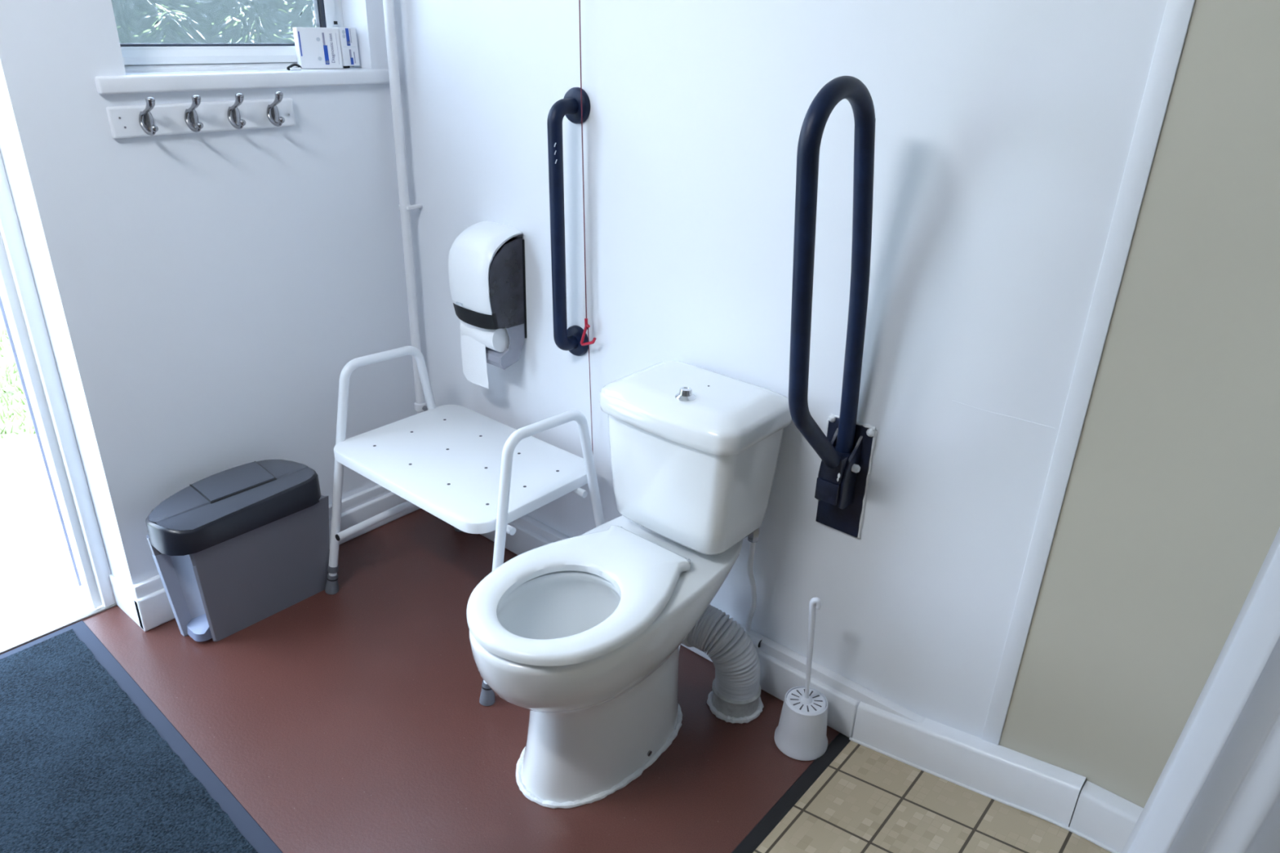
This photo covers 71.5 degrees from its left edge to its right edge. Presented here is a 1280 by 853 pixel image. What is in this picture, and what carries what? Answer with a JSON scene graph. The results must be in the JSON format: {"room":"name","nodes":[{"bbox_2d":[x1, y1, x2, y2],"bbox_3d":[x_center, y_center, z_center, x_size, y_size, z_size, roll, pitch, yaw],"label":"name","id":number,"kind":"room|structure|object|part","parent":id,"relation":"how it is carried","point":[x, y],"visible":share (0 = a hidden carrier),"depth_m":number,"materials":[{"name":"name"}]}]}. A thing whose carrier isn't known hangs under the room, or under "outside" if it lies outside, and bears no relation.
{"room":"public restroom","nodes":[
{"label":"public restroom","id":0,"kind":"room"},
{"bbox_2d":[0,0,417,594],"bbox_3d":[-1.593,-0.485,1.623,0.200,2.420,2.870,21,31,35],"label":"wall","id":1,"kind":"structure","parent":0,"point":[206,299],"depth_m":2.22,"materials":[{"name":"white paint"}]},
{"bbox_2d":[0,151,115,608],"bbox_3d":[-1.732,-0.319,1.706,0.116,2.040,0.925,21,31,35],"label":"door frame","id":2,"kind":"structure","parent":1,"relation":"in","point":[19,295],"depth_m":2.17,"materials":[{"name":"white plastic"}]},
{"bbox_2d":[108,573,146,631],"bbox_3d":[-1.355,0.465,2.351,0.178,0.098,0.008,21,31,35],"label":"baseboard","id":3,"kind":"structure","parent":1,"relation":"in","point":[124,598],"depth_m":2.35,"materials":[{"name":"white paint"}]},
{"bbox_2d":[106,91,295,138],"bbox_3d":[-0.990,-0.727,2.061,0.071,0.087,0.434,21,31,35],"label":"hook rail","id":4,"kind":"object","parent":1,"relation":"attached to","point":[149,119],"visible":1,"depth_m":2.05,"materials":[{"name":"white paint"}]},
{"bbox_3d":[-1.093,-0.681,1.980,0.009,0.048,0.020,21,31,35],"label":"hook plate","id":5,"kind":"part","parent":4,"relation":"part of","materials":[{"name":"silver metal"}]},
{"bbox_3d":[-1.028,-0.711,2.050,0.009,0.048,0.020,21,31,35],"label":"hook plate","id":6,"kind":"part","parent":4,"relation":"part of","materials":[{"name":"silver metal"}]},
{"bbox_3d":[-0.963,-0.742,2.121,0.009,0.048,0.020,21,31,35],"label":"hook plate","id":7,"kind":"part","parent":4,"relation":"part of","materials":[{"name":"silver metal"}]},
{"bbox_3d":[-0.899,-0.772,2.191,0.009,0.048,0.020,21,31,35],"label":"hook plate","id":8,"kind":"part","parent":4,"relation":"part of","materials":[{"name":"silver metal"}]},
{"bbox_2d":[111,0,352,72],"bbox_3d":[-1.020,-1.236,2.040,0.081,0.775,0.684,21,31,35],"label":"window","id":9,"kind":"structure","parent":1,"relation":"in","point":[154,35],"depth_m":2.15,"materials":[{"name":"clear glass"}]},
{"bbox_3d":[-1.020,-1.237,2.040,0.006,0.669,0.568,21,31,35],"label":"glass pane","id":10,"kind":"part","parent":9,"relation":"part of","materials":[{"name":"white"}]},
{"bbox_3d":[-1.024,-1.236,2.043,0.062,0.724,0.628,21,31,35],"label":"sash","id":11,"kind":"part","parent":9,"relation":"part of","materials":[{"name":"white plastic"}]},
{"bbox_3d":[-1.029,-1.239,2.047,0.057,0.775,0.684,21,31,35],"label":"frame","id":12,"kind":"part","parent":9,"relation":"part of","materials":[{"name":"white plastic"}]},
{"bbox_2d":[94,66,389,94],"bbox_3d":[-0.955,-0.853,2.180,0.128,0.036,0.742,21,31,35],"label":"window sill","id":13,"kind":"structure","parent":1,"relation":"attached to","point":[207,80],"depth_m":2.10,"materials":[{"name":"white paint"}]},
{"bbox_2d":[286,63,302,70],"bbox_3d":[-0.864,-0.899,2.222,0.018,0.016,0.044,21,31,35],"label":"clip","id":14,"kind":"object","parent":13,"relation":"on","point":[299,67],"visible":1,"depth_m":2.22,"materials":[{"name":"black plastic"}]},
{"bbox_2d":[292,26,342,68],"bbox_3d":[-0.835,-0.982,2.307,0.108,0.100,0.036,-16,30,-34],"label":"carton","id":15,"kind":"object","parent":13,"relation":"on","point":[316,47],"visible":1,"depth_m":2.29,"materials":[{"name":"white cardboard"}]},
{"bbox_2d":[333,26,359,66],"bbox_3d":[-0.775,-1.005,2.352,0.030,0.094,0.052,17,29,29],"label":"carton","id":16,"kind":"object","parent":13,"relation":"on","point":[348,37],"visible":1,"depth_m":2.34,"materials":[{"name":"white cardboard"}]},
{"bbox_2d":[132,484,421,631],"bbox_3d":[-0.994,0.330,2.627,0.030,0.133,0.943,21,31,35],"label":"baseboard","id":17,"kind":"structure","parent":1,"relation":"attached to","point":[154,606],"depth_m":2.71,"materials":[{"name":"white paint"}]},
{"bbox_2d":[0,508,845,852],"bbox_3d":[-1.048,0.905,1.635,1.730,0.080,2.750,21,31,35],"label":"floor","id":18,"kind":"structure","parent":0,"point":[353,719],"depth_m":2.03,"materials":[{"name":"brown laminate"}]},
{"bbox_2d":[0,603,117,654],"bbox_3d":[-1.722,0.621,2.100,0.015,0.006,0.920,21,31,35],"label":"threshold","id":19,"kind":"object","parent":18,"relation":"on","point":[4,650],"visible":1,"depth_m":2.31,"materials":[{"name":"silver metal"}]},
{"bbox_2d":[0,620,282,852],"bbox_3d":[-1.204,0.869,1.599,1.488,0.008,0.919,21,31,35],"label":"door mat","id":20,"kind":"object","parent":18,"relation":"on","point":[89,763],"visible":1,"depth_m":1.89,"materials":[{"name":"carpet"}]},
{"bbox_2d":[145,459,328,641],"bbox_3d":[-1.036,0.322,2.331,0.179,0.394,0.416,21,31,35],"label":"bin","id":21,"kind":"object","parent":18,"relation":"on","point":[234,548],"visible":0.99,"depth_m":2.27,"materials":[{"name":"grey plastic"}]},
{"bbox_3d":[-1.032,0.162,2.255,0.165,0.034,0.396,21,31,35],"label":"lid","id":22,"kind":"part","parent":21,"relation":"part of","materials":[{"name":"grey plastic"}]},
{"bbox_2d":[324,346,604,706],"bbox_3d":[-0.459,0.191,2.336,0.697,0.668,0.495,21,31,35],"label":"stool","id":23,"kind":"object","parent":18,"relation":"on","point":[476,473],"visible":0.83,"depth_m":2.25,"materials":[{"name":"white plastic"}]},
{"bbox_3d":[-0.700,0.063,2.504,0.040,0.593,0.461,21,31,35],"label":"frame","id":24,"kind":"part","parent":23,"relation":"part of","materials":[{"name":"white metal"}]},
{"bbox_3d":[-0.460,0.089,2.304,0.604,0.030,0.418,21,31,35],"label":"seat","id":25,"kind":"part","parent":23,"relation":"part of","materials":[{"name":"white plastic"}]},
{"bbox_3d":[-0.528,0.151,2.221,0.620,0.019,0.018,21,31,35],"label":"seat rail","id":26,"kind":"part","parent":23,"relation":"part of","materials":[{"name":"white"}]},
{"bbox_3d":[-0.213,0.250,2.135,0.036,0.593,0.461,21,31,35],"label":"frame","id":27,"kind":"part","parent":23,"relation":"part of","materials":[{"name":"white metal"}]},
{"bbox_3d":[-0.372,0.078,2.389,0.620,0.019,0.018,21,31,35],"label":"seat rail","id":28,"kind":"part","parent":23,"relation":"part of","materials":[{"name":"white"}]},
{"bbox_2d":[466,360,791,808],"bbox_3d":[-0.044,0.335,1.889,0.364,0.814,0.731,21,31,35],"label":"toilet","id":29,"kind":"object","parent":18,"relation":"on","point":[584,633],"visible":0.99,"depth_m":1.84,"materials":[{"name":"white ceramic"}]},
{"bbox_3d":[-0.125,0.329,1.779,0.349,0.027,0.470,21,31,35],"label":"seat","id":30,"kind":"part","parent":29,"relation":"part of","materials":[{"name":"white plastic"}]},
{"bbox_3d":[0.114,-0.054,1.901,0.364,0.069,0.273,21,31,35],"label":"cistern lid","id":31,"kind":"part","parent":29,"relation":"part of","materials":[{"name":"white ceramic"}]},
{"bbox_2d":[746,528,759,631],"bbox_3d":[0.260,0.363,2.099,0.030,0.313,0.048,15,28,26],"label":"pipe","id":32,"kind":"object","parent":29,"relation":"attached to","point":[753,538],"visible":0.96,"depth_m":2.11,"materials":[{"name":"white paint"}]},
{"bbox_2d":[681,604,764,724],"bbox_3d":[0.174,0.539,2.122,0.273,0.258,0.135,16,29,28],"label":"pipe","id":33,"kind":"object","parent":18,"relation":"on","point":[735,697],"visible":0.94,"depth_m":2.06,"materials":[{"name":"grey plastic"}]},
{"bbox_2d":[731,733,850,852],"bbox_3d":[-0.403,1.126,1.105,0.033,0.004,2.709,21,31,35],"label":"floor strip","id":34,"kind":"object","parent":18,"relation":"on","point":[780,810],"visible":1,"depth_m":1.88,"materials":[{"name":"black rubber"}]},
{"bbox_2d":[773,686,827,760],"bbox_3d":[0.370,0.667,2.012,0.121,0.122,0.121,21,31,35],"label":"brush holder","id":35,"kind":"object","parent":18,"relation":"on","point":[800,736],"visible":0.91,"depth_m":1.98,"materials":[{"name":"white plastic"}]},
{"bbox_2d":[786,597,826,714],"bbox_3d":[0.374,0.529,1.948,0.087,0.366,0.087,21,31,35],"label":"toilet brush","id":36,"kind":"object","parent":35,"relation":"in","point":[806,700],"visible":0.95,"depth_m":1.96,"materials":[{"name":"white plastic"}]},
{"bbox_3d":[0.367,0.491,1.933,0.026,0.286,0.016,21,31,35],"label":"handle","id":37,"kind":"part","parent":36,"relation":"part of","materials":[{"name":"white plastic"}]},
{"bbox_2d":[393,0,1279,808],"bbox_3d":[0.610,-0.360,1.605,3.250,2.500,0.120,21,31,35],"label":"wall","id":38,"kind":"structure","parent":0,"point":[1005,129],"depth_m":1.68,"materials":[{"name":"white paint"}]},
{"bbox_2d":[382,0,427,413],"bbox_3d":[-0.640,-0.891,2.400,0.064,2.280,0.064,21,31,35],"label":"pipe","id":39,"kind":"object","parent":38,"relation":"attached to","point":[420,406],"visible":0.82,"depth_m":2.49,"materials":[{"name":"white paint"}]},
{"bbox_2d":[448,221,526,369],"bbox_3d":[-0.409,-0.347,2.368,0.160,0.369,0.142,21,31,35],"label":"dispenser","id":40,"kind":"object","parent":38,"relation":"attached to","point":[486,260],"visible":0.98,"depth_m":2.31,"materials":[{"name":"white plastic"}]},
{"bbox_2d":[459,319,509,389],"bbox_3d":[-0.418,-0.207,2.439,0.139,0.192,0.080,21,31,35],"label":"toilet roll","id":41,"kind":"object","parent":40,"relation":"in","point":[474,340],"visible":0.75,"depth_m":2.41,"materials":[{"name":"white paper"}]},
{"bbox_2d":[485,346,507,368],"bbox_3d":[-0.406,-0.207,2.444,0.142,0.050,0.074,21,31,35],"label":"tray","id":42,"kind":"object","parent":40,"relation":"on","point":[499,359],"depth_m":2.39,"materials":[{"name":"plastic"}]},
{"bbox_3d":[-0.347,-0.367,2.310,0.005,0.233,0.120,21,31,35],"label":"panel","id":43,"kind":"part","parent":40,"relation":"part of","materials":[{"name":"plastic"}]},
{"bbox_3d":[-0.364,-0.385,2.405,0.156,0.270,0.006,21,31,35],"label":"plate","id":44,"kind":"part","parent":40,"relation":"part of","materials":[{"name":"black plastic"}]},
{"bbox_2d":[546,87,590,355],"bbox_3d":[-0.182,-0.467,2.139,0.080,0.652,0.092,21,31,35],"label":"grab rail","id":45,"kind":"object","parent":38,"relation":"attached to","point":[566,339],"visible":0.98,"depth_m":2.09,"materials":[{"name":"blue metal"}]},
{"bbox_2d":[480,515,1143,852],"bbox_3d":[0.530,0.646,2.001,3.240,0.178,0.040,21,31,35],"label":"baseboard","id":46,"kind":"structure","parent":38,"relation":"attached to","point":[1052,792],"depth_m":1.89,"materials":[{"name":"white paint"}]},
{"bbox_2d":[743,629,762,648],"bbox_3d":[0.166,0.480,2.257,0.333,0.026,0.025,21,31,35],"label":"pipe","id":47,"kind":"object","parent":46,"relation":"on","point":[757,641],"visible":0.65,"depth_m":2.16,"materials":[{"name":"white paint"}]},
{"bbox_2d":[788,75,877,537],"bbox_3d":[0.343,-0.150,1.633,0.114,0.925,0.320,21,31,35],"label":"rail","id":48,"kind":"object","parent":38,"relation":"attached to","point":[846,453],"visible":1,"depth_m":1.59,"materials":[{"name":"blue metal"}]},
{"bbox_3d":[0.386,0.134,1.836,0.050,0.048,0.006,21,31,35],"label":"stop plate","id":49,"kind":"part","parent":48,"relation":"part of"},
{"bbox_3d":[0.432,0.108,1.881,0.102,0.255,0.008,21,31,35],"label":"wall plate","id":50,"kind":"part","parent":48,"relation":"part of","materials":[{"name":"black metal"}]},
{"bbox_2d":[953,400,1054,428],"bbox_3d":[0.659,-0.022,1.620,0.186,0.005,0.001,21,31,35],"label":"trim","id":51,"kind":"structure","parent":38,"relation":"attached to","point":[953,401],"depth_m":1.62,"materials":[{"name":"white paint"}]},
{"bbox_2d":[981,0,1195,745],"bbox_3d":[0.761,-0.365,1.376,0.035,2.290,0.003,21,31,35],"label":"trim","id":52,"kind":"structure","parent":38,"relation":"attached to","point":[1177,13],"depth_m":1.47,"materials":[{"name":"white paint"}]},
{"bbox_2d":[752,736,1111,852],"bbox_3d":[0.249,1.369,0.638,1.670,0.155,2.750,21,31,35],"label":"floor","id":53,"kind":"structure","parent":0,"point":[867,800],"depth_m":1.80,"materials":[{"name":"beige tile"}]},
{"bbox_2d":[848,737,1118,852],"bbox_3d":[0.754,0.788,1.823,0.711,0.082,0.007,21,31,35],"label":"sealant line","id":54,"kind":"structure","parent":53,"relation":"on","point":[893,757],"depth_m":1.83,"materials":[{"name":"white plastic"}]},
{"label":"outside","id":55,"kind":"structure","parent":0,"visible":0},
{"bbox_2d":[0,434,102,627],"bbox_3d":[-2.018,0.360,2.832,1.350,0.085,16.000,21,31,35],"label":"ground","id":56,"kind":"structure","parent":55,"point":[37,574],"depth_m":2.75,"materials":[{"name":"concrete"}]},
{"bbox_2d":[0,594,97,649],"bbox_3d":[-1.783,0.667,2.146,0.104,0.120,0.878,21,31,35],"label":"step","id":57,"kind":"structure","parent":56,"relation":"on","point":[28,627],"depth_m":2.35,"materials":[{"name":"concrete"}]},
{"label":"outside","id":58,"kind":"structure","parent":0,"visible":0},
{"bbox_2d":[0,298,38,445],"bbox_3d":[-16.536,-5.757,15.030,38.450,0.095,60.000,21,31,35],"label":"lawn","id":59,"kind":"structure","parent":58,"point":[6,350],"depth_m":3.73,"materials":[{"name":"plant"}]},
{"bbox_3d":[-0.311,-1.122,0.090,3.550,0.100,2.970,21,31,35],"label":"ceiling","id":60,"kind":"structure","parent":0,"visible":0},
{"bbox_2d":[578,0,595,526],"bbox_3d":[-0.150,-0.723,2.001,0.125,2.220,0.084,21,31,35],"label":"pull cord","id":61,"kind":"object","parent":60,"relation":"hanging from","point":[587,326],"visible":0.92,"depth_m":2.15,"materials":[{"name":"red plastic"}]},
{"bbox_3d":[-0.125,-0.992,1.890,0.053,1.638,0.005,21,31,35],"label":"cord","id":62,"kind":"part","parent":61,"relation":"part of","materials":[{"name":"red fabric"}]},
{"bbox_3d":[-0.129,-0.225,2.218,0.052,0.060,0.007,21,31,35],"label":"triangle handle","id":63,"kind":"part","parent":61,"relation":"part of","materials":[{"name":"red plastic"}]},
{"bbox_3d":[-0.125,0.023,2.334,0.033,0.588,0.002,17,29,29],"label":"cord","id":64,"kind":"part","parent":61,"relation":"part of","materials":[{"name":"red plastic"}]},
{"bbox_3d":[1.131,-0.863,0.220,1.150,0.393,0.025,21,31,35],"label":"rail","id":65,"kind":"object","parent":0,"visible":0},
{"bbox_2d":[1120,527,1279,852],"bbox_3d":[1.016,0.137,0.758,0.868,1.944,0.062,21,31,35],"label":"door frame","id":66,"kind":"structure","parent":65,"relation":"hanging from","point":[1217,790],"depth_m":1.12,"materials":[{"name":"white paint"}]}
]}

